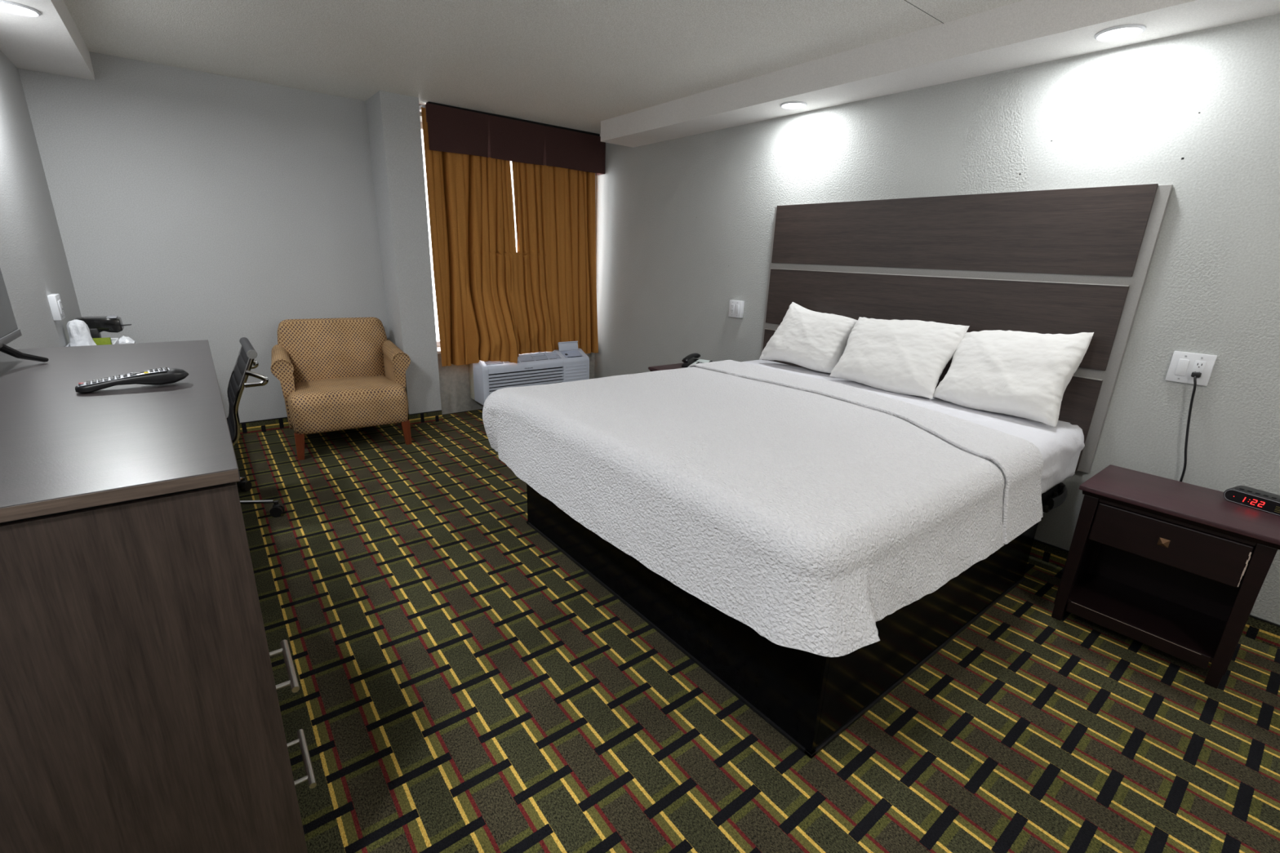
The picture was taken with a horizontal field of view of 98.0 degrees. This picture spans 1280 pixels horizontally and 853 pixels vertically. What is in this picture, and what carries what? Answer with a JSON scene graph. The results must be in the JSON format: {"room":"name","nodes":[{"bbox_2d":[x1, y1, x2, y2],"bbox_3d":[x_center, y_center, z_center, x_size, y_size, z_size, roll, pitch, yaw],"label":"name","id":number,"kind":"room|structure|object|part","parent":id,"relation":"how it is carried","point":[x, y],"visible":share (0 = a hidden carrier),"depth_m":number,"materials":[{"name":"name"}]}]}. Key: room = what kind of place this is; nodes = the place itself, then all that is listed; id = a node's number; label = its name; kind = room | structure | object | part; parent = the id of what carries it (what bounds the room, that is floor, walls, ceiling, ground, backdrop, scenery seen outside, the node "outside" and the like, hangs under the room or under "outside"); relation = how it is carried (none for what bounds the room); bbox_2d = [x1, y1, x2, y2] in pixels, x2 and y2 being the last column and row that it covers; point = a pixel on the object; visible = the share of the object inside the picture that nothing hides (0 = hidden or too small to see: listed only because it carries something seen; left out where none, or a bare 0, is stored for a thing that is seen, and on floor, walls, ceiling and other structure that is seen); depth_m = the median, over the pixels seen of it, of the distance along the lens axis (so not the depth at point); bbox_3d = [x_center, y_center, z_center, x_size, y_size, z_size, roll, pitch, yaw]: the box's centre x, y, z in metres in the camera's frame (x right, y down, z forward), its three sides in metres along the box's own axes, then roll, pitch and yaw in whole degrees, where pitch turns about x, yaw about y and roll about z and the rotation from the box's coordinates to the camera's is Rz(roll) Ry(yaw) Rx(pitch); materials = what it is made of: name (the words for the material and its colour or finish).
{"room":"hotel room","nodes":[
{"label":"hotel room","id":0,"kind":"room"},
{"bbox_2d":[0,50,81,349],"bbox_3d":[-1.645,-0.196,1.054,0.101,2.440,6.500,-11,21,-36],"label":"wall","id":1,"kind":"structure","parent":0,"point":[34,266],"depth_m":2.75,"materials":[{"name":"paint"}]},
{"bbox_2d":[0,0,41,16],"bbox_3d":[-2.579,-1.722,2.290,0.157,0.009,0.157,-11,21,-36],"label":"recessed light","id":2,"kind":"object","parent":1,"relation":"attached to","point":[6,6],"visible":1,"depth_m":2.30,"materials":[{"name":"white plastic"}]},
{"bbox_2d":[0,0,95,79],"bbox_3d":[-1.410,-1.309,0.806,0.319,0.150,6.400,-11,21,-36],"label":"ceiling soffit","id":3,"kind":"structure","parent":1,"relation":"attached to","point":[51,42],"depth_m":2.71,"materials":[{"name":"paint"}]},
{"bbox_2d":[47,293,65,320],"bbox_3d":[-3.017,-0.619,2.878,0.035,0.125,0.125,-11,21,-36],"label":"switch plate","id":4,"kind":"object","parent":1,"relation":"attached to","point":[54,300],"visible":1,"depth_m":2.84,"materials":[{"name":"white plastic"}]},
{"bbox_2d":[57,300,62,314],"bbox_3d":[-2.990,-0.615,2.869,0.005,0.066,0.032,-11,21,-36],"label":"rocker switch","id":5,"kind":"object","parent":4,"relation":"attached to","point":[59,301],"depth_m":2.86,"materials":[{"name":"white plastic"}]},
{"bbox_2d":[17,51,441,422],"bbox_3d":[-2.622,-1.117,3.950,2.088,2.440,0.501,-11,21,-36],"label":"wall","id":6,"kind":"structure","parent":0,"point":[188,204],"depth_m":3.88,"materials":[{"name":"paint"}]},
{"bbox_2d":[240,417,289,435],"bbox_3d":[-2.853,-0.014,4.326,1.817,0.096,0.008,-11,21,-36],"label":"baseboard","id":7,"kind":"structure","parent":6,"relation":"attached to","point":[277,424],"depth_m":4.29,"materials":[{"name":"carpet"}]},
{"bbox_2d":[408,409,442,425],"bbox_3d":[-1.786,-0.074,4.645,0.265,0.096,0.008,-11,21,-36],"label":"baseboard","id":8,"kind":"structure","parent":6,"relation":"attached to","point":[435,415],"depth_m":4.64,"materials":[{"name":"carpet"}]},
{"bbox_2d":[418,103,596,414],"bbox_3d":[-1.196,-1.431,5.138,1.671,2.440,0.315,-11,21,-36],"label":"wall window","id":9,"kind":"structure","parent":6,"relation":"in","point":[454,380],"depth_m":4.94,"materials":[{"name":"paint"}]},
{"bbox_2d":[419,104,425,112],"bbox_3d":[-1.012,-2.505,4.638,1.620,0.029,0.120,-11,21,-36],"label":"curtain rod","id":10,"kind":"object","parent":9,"relation":"attached to","point":[421,105],"visible":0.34,"depth_m":4.12,"materials":[{"name":"white metal"}]},
{"bbox_2d":[421,106,529,366],"bbox_3d":[-1.311,-1.478,4.587,0.778,1.945,0.316,-5,18,-21],"label":"curtain","id":11,"kind":"object","parent":10,"relation":"hanging from","point":[470,200],"visible":0.98,"depth_m":4.63,"materials":[{"name":"orange fabric"}]},
{"bbox_2d":[511,161,598,354],"bbox_3d":[-0.761,-1.599,5.045,0.952,1.945,0.175,-14,23,-42],"label":"curtain","id":12,"kind":"object","parent":10,"relation":"hanging from","point":[555,213],"visible":0.92,"depth_m":5.07,"materials":[{"name":"orange fabric"}]},
{"bbox_2d":[420,122,440,354],"bbox_3d":[-1.170,-1.643,5.050,1.590,1.820,0.271,-11,21,-36],"label":"window","id":13,"kind":"structure","parent":9,"relation":"attached to","point":[438,348],"depth_m":4.84,"materials":[{"name":"white plastic"}]},
{"bbox_3d":[-1.185,-0.778,5.294,1.590,0.023,0.221,-11,21,-36],"label":"sill","id":14,"kind":"part","parent":13,"relation":"part of","materials":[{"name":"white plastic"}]},
{"bbox_2d":[425,101,605,175],"bbox_3d":[-0.992,-2.384,4.671,1.603,0.330,0.155,-11,21,-36],"label":"valance","id":15,"kind":"object","parent":9,"relation":"attached to","point":[451,129],"visible":1,"depth_m":4.54,"materials":[{"name":"red fabric"}]},
{"bbox_3d":[-1.389,-2.272,4.287,0.485,0.316,0.015,-12,22,-38],"label":"pleat panel","id":16,"kind":"part","parent":15,"relation":"part of","materials":[{"name":"red fabric"}]},
{"bbox_3d":[-1.000,-2.348,4.582,0.496,0.314,0.015,-11,22,-37],"label":"pleat panel","id":17,"kind":"part","parent":15,"relation":"part of","materials":[{"name":"red fabric"}]},
{"bbox_3d":[-0.559,-2.432,4.912,0.611,0.312,0.009,-11,21,-36],"label":"pleat panel","id":18,"kind":"part","parent":15,"relation":"part of","materials":[{"name":"red fabric"}]},
{"bbox_2d":[468,341,589,405],"bbox_3d":[-1.011,-0.526,5.147,1.067,0.482,0.348,-11,21,-36],"label":"air conditioner","id":19,"kind":"object","parent":9,"relation":"attached to","point":[568,363],"visible":0.82,"depth_m":5.00,"materials":[{"name":"plastic"}]},
{"bbox_2d":[488,368,563,394],"bbox_3d":[-1.006,-0.372,4.985,0.730,0.250,0.017,-11,21,-36],"label":"grille","id":20,"kind":"object","parent":19,"relation":"attached to","point":[529,376],"depth_m":4.94,"materials":[{"name":"plastic"}]},
{"bbox_3d":[-0.683,-0.768,5.295,0.210,0.084,0.024,-11,21,-36],"label":"open lid","id":21,"kind":"part","parent":19,"relation":"part of","materials":[{"name":"plastic"}]},
{"bbox_3d":[-0.644,-0.687,5.264,0.190,0.042,0.095,-11,21,-36],"label":"control panel","id":22,"kind":"part","parent":19,"relation":"part of","materials":[{"name":"white plastic"}]},
{"bbox_2d":[62,0,1023,136],"bbox_3d":[-0.050,-1.670,1.799,3.959,0.051,6.600,-11,21,-36],"label":"ceiling","id":23,"kind":"structure","parent":0,"point":[577,64],"depth_m":2.90,"materials":[{"name":"white paint"}]},
{"bbox_2d":[233,408,1279,852],"bbox_3d":[-0.134,0.709,2.528,3.959,0.050,6.600,-11,21,-36],"label":"floor","id":24,"kind":"structure","parent":0,"point":[465,685],"depth_m":1.78,"materials":[{"name":"carpet"}]},
{"bbox_2d":[0,339,316,852],"bbox_3d":[-1.355,0.419,1.456,0.630,1.050,1.540,-11,21,-36],"label":"dresser","id":25,"kind":"object","parent":24,"relation":"on","point":[140,713],"visible":1,"depth_m":0.90,"materials":[{"name":"brown wood"}]},
{"bbox_2d":[0,268,48,362],"bbox_3d":[-1.542,-0.378,1.204,0.171,0.603,0.930,-11,21,-36],"label":"television","id":26,"kind":"object","parent":25,"relation":"on","point":[9,331],"visible":1,"depth_m":1.54,"materials":[{"name":"black plastic"}]},
{"bbox_2d":[75,367,188,393],"bbox_3d":[-1.227,-0.115,1.350,0.208,0.040,0.050,-13,23,-41],"label":"remote control","id":27,"kind":"object","parent":25,"relation":"on","point":[164,375],"visible":1,"depth_m":1.34,"materials":[{"name":"black plastic"}]},
{"bbox_3d":[-0.812,0.547,1.264,0.042,0.015,0.188,-11,21,-36],"label":"bar handle","id":28,"kind":"part","parent":25,"relation":"part of","materials":[{"name":"metal"}]},
{"bbox_3d":[-0.822,0.806,1.343,0.042,0.015,0.188,-11,21,-36],"label":"bar handle","id":29,"kind":"part","parent":25,"relation":"part of","materials":[{"name":"metal"}]},
{"bbox_2d":[226,337,284,517],"bbox_3d":[-2.310,0.075,2.728,0.868,0.896,0.830,-11,21,-36],"label":"office chair","id":30,"kind":"object","parent":24,"relation":"on","point":[246,356],"visible":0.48,"depth_m":2.82,"materials":[{"name":"black leather"}]},
{"bbox_3d":[-2.444,-0.191,2.932,0.675,0.450,0.012,-11,21,-36],"label":"rail","id":31,"kind":"part","parent":30,"relation":"part of","materials":[{"name":"silver metal"}]},
{"bbox_3d":[-2.162,-0.076,2.587,0.675,0.450,0.012,-11,21,-36],"label":"rail","id":32,"kind":"part","parent":30,"relation":"part of","materials":[{"name":"silver metal"}]},
{"bbox_3d":[-2.132,0.397,2.912,0.371,0.037,0.040,-3,18,-16],"label":"arm","id":33,"kind":"part","parent":30,"relation":"part of","materials":[{"name":"silver metal"}]},
{"bbox_2d":[270,316,411,460],"bbox_3d":[-2.192,-0.330,4.116,0.876,0.867,0.750,-9,20,-32],"label":"armchair","id":34,"kind":"object","parent":24,"relation":"on","point":[342,373],"visible":1,"depth_m":4.07,"materials":[{"name":"fabric"}]},
{"bbox_3d":[-2.531,-0.304,3.956,0.123,0.488,0.515,-9,20,-32],"label":"arm","id":35,"kind":"part","parent":34,"relation":"part of","materials":[{"name":"fabric"}]},
{"bbox_3d":[-2.298,0.133,3.770,0.060,0.178,0.063,-9,20,-32],"label":"leg","id":36,"kind":"part","parent":34,"relation":"part of","materials":[{"name":"brown wood"}]},
{"bbox_3d":[-2.332,-0.581,4.271,0.742,0.487,0.218,-9,20,-32],"label":"backrest","id":37,"kind":"part","parent":34,"relation":"part of","materials":[{"name":"fabric"}]},
{"bbox_3d":[-2.170,-0.198,4.115,0.744,0.280,0.655,-9,20,-32],"label":"seat","id":38,"kind":"part","parent":34,"relation":"part of","materials":[{"name":"fabric"}]},
{"bbox_3d":[-1.910,-0.404,4.353,0.123,0.488,0.515,-9,20,-32],"label":"arm","id":39,"kind":"part","parent":34,"relation":"part of","materials":[{"name":"fabric"}]},
{"bbox_3d":[-1.739,0.043,4.129,0.058,0.178,0.060,-9,20,-32],"label":"leg","id":40,"kind":"part","parent":34,"relation":"part of","materials":[{"name":"brown wood"}]},
{"bbox_2d":[648,363,684,371],"bbox_3d":[0.384,-0.125,4.199,0.415,0.602,0.555,-11,21,-36],"label":"nightstand","id":41,"kind":"object","parent":24,"relation":"on","point":[677,366],"visible":0.02,"depth_m":4.20,"materials":[{"name":"brown wood"}]},
{"bbox_2d":[681,352,712,367],"bbox_3d":[0.435,-0.499,4.237,0.170,0.095,0.214,13,20,32],"label":"telephone","id":42,"kind":"object","parent":41,"relation":"on","point":[688,360],"visible":0.57,"depth_m":4.24,"materials":[{"name":"black plastic"}]},
{"bbox_2d":[526,482,1067,759],"bbox_3d":[0.696,0.376,2.783,1.882,0.495,1.866,-11,21,-36],"label":"bed base","id":43,"kind":"object","parent":24,"relation":"on","point":[810,699],"visible":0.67,"depth_m":1.93,"materials":[{"name":"black laminate"}]},
{"bbox_3d":[-0.036,0.563,2.270,0.020,0.363,1.809,-11,21,-36],"label":"foot panel","id":44,"kind":"part","parent":43,"relation":"part of","materials":[{"name":"black laminate"}]},
{"bbox_2d":[741,360,1084,493],"bbox_3d":[0.644,0.018,2.648,2.035,0.262,1.935,-11,21,-36],"label":"mattress","id":45,"kind":"object","parent":43,"relation":"on","point":[1060,446],"visible":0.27,"depth_m":2.45,"materials":[{"name":"white fabric"}]},
{"bbox_2d":[482,360,1043,657],"bbox_3d":[0.487,0.074,2.512,1.764,0.346,2.122,-11,21,-36],"label":"bedspread","id":46,"kind":"object","parent":45,"relation":"on","point":[807,512],"visible":1,"depth_m":1.85,"materials":[{"name":"fabric"}]},
{"bbox_2d":[759,302,857,373],"bbox_3d":[1.041,-0.560,3.452,0.248,0.385,0.600,-11,21,-36],"label":"pillow","id":47,"kind":"object","parent":45,"relation":"on","point":[806,338],"visible":0.97,"depth_m":3.37,"materials":[{"name":"white fabric"}]},
{"bbox_2d":[829,316,969,399],"bbox_3d":[1.360,-0.386,2.981,0.272,0.369,0.603,-12,22,-38],"label":"pillow","id":48,"kind":"object","parent":45,"relation":"on","point":[902,357],"visible":0.99,"depth_m":2.90,"materials":[{"name":"white fabric"}]},
{"bbox_2d":[933,329,1093,427],"bbox_3d":[1.702,-0.265,2.580,0.283,0.395,0.545,-11,21,-36],"label":"pillow","id":49,"kind":"object","parent":45,"relation":"on","point":[1020,374],"visible":1,"depth_m":2.50,"materials":[{"name":"white fabric"}]},
{"bbox_3d":[1.167,0.660,2.094,1.638,0.363,0.020,-11,21,-36],"label":"panel","id":50,"kind":"part","parent":43,"relation":"part of","materials":[{"name":"black laminate"}]},
{"bbox_2d":[1051,464,1279,688],"bbox_3d":[2.040,0.553,2.177,0.415,0.602,0.553,-11,21,-36],"label":"nightstand","id":51,"kind":"object","parent":24,"relation":"on","point":[1180,570],"visible":1,"depth_m":2.12,"materials":[{"name":"brown wood"}]},
{"bbox_3d":[1.895,0.481,2.361,0.363,0.502,0.022,-11,21,-36],"label":"panel","id":52,"kind":"part","parent":51,"relation":"part of","materials":[{"name":"brown wood"}]},
{"bbox_3d":[1.767,0.538,2.262,0.042,0.562,0.047,-11,21,-36],"label":"leg","id":53,"kind":"part","parent":51,"relation":"part of","materials":[{"name":"brown wood"}]},
{"bbox_3d":[2.027,0.487,2.458,0.042,0.562,0.047,-11,21,-36],"label":"leg","id":54,"kind":"part","parent":51,"relation":"part of","materials":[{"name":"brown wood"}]},
{"bbox_3d":[1.898,0.789,2.139,0.020,0.053,0.421,-11,21,-36],"label":"rail","id":55,"kind":"part","parent":51,"relation":"part of","materials":[{"name":"brown wood"}]},
{"bbox_2d":[1066,573,1226,662],"bbox_3d":[2.033,0.750,2.236,0.345,0.020,0.469,-11,21,-36],"label":"shelf","id":56,"kind":"object","parent":51,"relation":"attached to","point":[1194,633],"depth_m":2.21,"materials":[{"name":"brown wood"}]},
{"bbox_3d":[1.895,0.423,2.014,0.016,0.030,0.030,-11,21,-36],"label":"knob","id":57,"kind":"part","parent":51,"relation":"part of","materials":[{"name":"brown metal"}]},
{"bbox_3d":[1.910,0.421,2.026,0.022,0.157,0.417,-11,21,-36],"label":"drawer","id":58,"kind":"part","parent":51,"relation":"part of","materials":[{"name":"brown wood"}]},
{"bbox_3d":[2.183,0.506,2.278,0.012,0.482,0.469,-11,21,-36],"label":"panel","id":59,"kind":"part","parent":51,"relation":"part of","materials":[{"name":"brown wood"}]},
{"bbox_3d":[1.916,0.336,2.002,0.022,0.014,0.421,-11,21,-36],"label":"rail","id":60,"kind":"part","parent":51,"relation":"part of","materials":[{"name":"brown wood"}]},
{"bbox_3d":[2.051,0.294,2.099,0.411,0.019,0.529,-11,21,-36],"label":"moulding","id":61,"kind":"part","parent":51,"relation":"part of","materials":[{"name":"brown wood"}]},
{"bbox_3d":[2.196,0.604,1.994,0.363,0.502,0.022,-11,21,-36],"label":"panel","id":62,"kind":"part","parent":51,"relation":"part of","materials":[{"name":"brown wood"}]},
{"bbox_3d":[2.056,0.656,1.910,0.042,0.562,0.047,-11,21,-36],"label":"leg","id":63,"kind":"part","parent":51,"relation":"part of","materials":[{"name":"brown wood"}]},
{"bbox_2d":[1223,485,1279,515],"bbox_3d":[2.258,0.270,2.009,0.091,0.052,0.196,-6,19,-25],"label":"alarm clock","id":64,"kind":"object","parent":51,"relation":"on","point":[1262,500],"visible":1,"depth_m":2.01,"materials":[{"name":"black plastic"}]},
{"bbox_3d":[-2.482,0.123,2.795,0.536,0.755,1.986,-11,21,-36],"label":"desk","id":65,"kind":"object","parent":24,"relation":"on","visible":0},
{"bbox_2d":[65,337,118,346],"bbox_3d":[-3.037,-0.426,3.095,0.195,0.082,0.308,-11,21,-36],"label":"serving tray","id":66,"kind":"object","parent":65,"relation":"on","point":[114,340],"visible":0.15,"depth_m":3.21,"materials":[{"name":"white plastic"}]},
{"bbox_2d":[66,319,96,346],"bbox_3d":[-3.056,-0.483,3.044,0.114,0.205,0.113,-11,21,-36],"label":"ice bucket","id":67,"kind":"object","parent":66,"relation":"on","point":[79,334],"visible":0.76,"depth_m":3.01,"materials":[{"name":"white plastic"}]},
{"bbox_2d":[92,337,111,345],"bbox_3d":[-3.095,-0.463,3.182,0.108,0.083,0.040,-11,21,-36],"label":"packet","id":68,"kind":"object","parent":66,"relation":"in","point":[99,341],"visible":0.26,"depth_m":3.17,"materials":[{"name":"paper"}]},
{"bbox_2d":[75,315,131,337],"bbox_3d":[-3.156,-0.548,3.284,0.242,0.194,0.190,-11,21,-36],"label":"coffee maker","id":69,"kind":"object","parent":65,"relation":"on","point":[110,323],"visible":0.6,"depth_m":3.25,"materials":[{"name":"black plastic"}]},
{"bbox_3d":[-3.140,-0.653,3.308,0.045,0.007,0.110,-11,21,-36],"label":"lid panel","id":70,"kind":"part","parent":69,"relation":"part of","materials":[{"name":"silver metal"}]},
{"bbox_2d":[118,335,135,344],"bbox_3d":[-3.038,-0.491,3.286,0.080,0.092,0.080,-11,21,-36],"label":"paper wrapper","id":71,"kind":"object","parent":65,"relation":"on","point":[123,340],"visible":0.44,"depth_m":3.26,"materials":[{"name":"white paper"}]},
{"bbox_2d":[594,13,1279,624],"bbox_3d":[1.400,-0.790,3.348,0.101,2.440,6.500,-11,21,-36],"label":"wall","id":72,"kind":"structure","parent":0,"point":[684,225],"depth_m":2.48,"materials":[{"name":"paint"}]},
{"bbox_2d":[728,299,744,318],"bbox_3d":[0.713,-0.873,4.124,0.037,0.122,0.120,-11,21,-36],"label":"switch plate","id":73,"kind":"object","parent":72,"relation":"attached to","point":[735,307],"visible":1,"depth_m":4.10,"materials":[{"name":"white plastic"}]},
{"bbox_2d":[730,303,734,313],"bbox_3d":[0.686,-0.876,4.133,0.003,0.068,0.032,-11,21,-36],"label":"rocker switch","id":74,"kind":"object","parent":73,"relation":"attached to","point":[732,305],"depth_m":4.13,"materials":[{"name":"white plastic"}]},
{"bbox_2d":[734,304,738,314],"bbox_3d":[0.715,-0.864,4.097,0.005,0.066,0.032,-11,21,-36],"label":"rocker switch","id":75,"kind":"object","parent":73,"relation":"attached to","point":[736,306],"depth_m":4.10,"materials":[{"name":"white plastic"}]},
{"bbox_2d":[779,101,807,109],"bbox_3d":[0.913,-1.911,3.309,0.157,0.009,0.157,-11,21,-36],"label":"recessed light","id":76,"kind":"object","parent":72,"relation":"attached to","point":[789,104],"visible":1,"depth_m":3.30,"materials":[{"name":"white plastic"}]},
{"bbox_2d":[600,0,1279,147],"bbox_3d":[1.535,-1.741,2.555,0.337,0.150,5.624,-11,21,-36],"label":"ceiling soffit","id":77,"kind":"structure","parent":72,"relation":"attached to","point":[1025,33],"depth_m":2.58,"materials":[{"name":"paint"}]},
{"bbox_2d":[760,183,1173,473],"bbox_3d":[1.493,-0.625,3.142,0.046,1.244,1.988,-11,21,-36],"label":"headboard","id":78,"kind":"object","parent":72,"relation":"attached to","point":[1067,261],"visible":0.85,"depth_m":2.73,"materials":[{"name":"brown wood"}]},
{"bbox_3d":[1.463,-0.238,3.258,0.014,0.435,1.919,-11,21,-36],"label":"wood panel","id":79,"kind":"part","parent":78,"relation":"part of","materials":[{"name":"brown wood"}]},
{"bbox_3d":[1.470,-0.448,3.193,0.015,0.004,1.919,-11,21,-36],"label":"metal trim","id":80,"kind":"part","parent":78,"relation":"part of","materials":[{"name":"metal"}]},
{"bbox_3d":[1.478,-0.661,3.128,0.014,0.363,1.919,-11,21,-36],"label":"wood panel","id":81,"kind":"part","parent":78,"relation":"part of","materials":[{"name":"brown wood"}]},
{"bbox_3d":[1.484,-0.836,3.074,0.015,0.004,1.919,-11,21,-36],"label":"metal trim","id":82,"kind":"part","parent":78,"relation":"part of","materials":[{"name":"metal"}]},
{"bbox_3d":[1.492,-1.046,3.010,0.014,0.362,1.919,-11,21,-36],"label":"wood panel","id":83,"kind":"part","parent":78,"relation":"part of","materials":[{"name":"brown wood"}]},
{"bbox_2d":[1093,23,1146,41],"bbox_3d":[1.858,-1.524,2.155,0.157,0.009,0.157,-11,21,-36],"label":"recessed light","id":84,"kind":"object","parent":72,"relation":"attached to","point":[1122,32],"visible":1,"depth_m":2.15,"materials":[{"name":"white plastic"}]},
{"bbox_2d":[1029,538,1279,648],"bbox_3d":[1.414,0.377,3.542,0.008,0.096,6.185,-11,21,-36],"label":"baseboard","id":85,"kind":"structure","parent":72,"relation":"attached to","point":[1257,628],"depth_m":2.25,"materials":[{"name":"carpet"}]},
{"bbox_2d":[1179,371,1201,481],"bbox_3d":[2.248,0.137,2.323,0.030,0.727,0.090,-8,19,-29],"label":"power cord","id":86,"kind":"object","parent":72,"relation":"hanging from","point":[1195,375],"visible":0.75,"depth_m":2.28,"materials":[{"name":"black plastic"}]},
{"bbox_2d":[1164,351,1217,386],"bbox_3d":[2.246,-0.237,2.269,0.018,0.124,0.128,-11,21,-36],"label":"switch plate","id":87,"kind":"object","parent":72,"relation":"attached to","point":[1182,365],"visible":0.98,"depth_m":2.27,"materials":[{"name":"white plastic"}]},
{"bbox_2d":[1174,359,1190,376],"bbox_3d":[2.227,-0.243,2.284,0.005,0.066,0.032,-11,21,-36],"label":"rocker switch","id":88,"kind":"object","parent":87,"relation":"attached to","point":[1182,366],"depth_m":2.28,"materials":[{"name":"white plastic"}]},
{"bbox_2d":[1190,360,1206,378],"bbox_3d":[2.257,-0.231,2.248,0.003,0.068,0.032,-11,21,-36],"label":"socket","id":89,"kind":"object","parent":87,"relation":"attached to","point":[1195,366],"depth_m":2.24,"materials":[{"name":"white plastic"}]}
]}

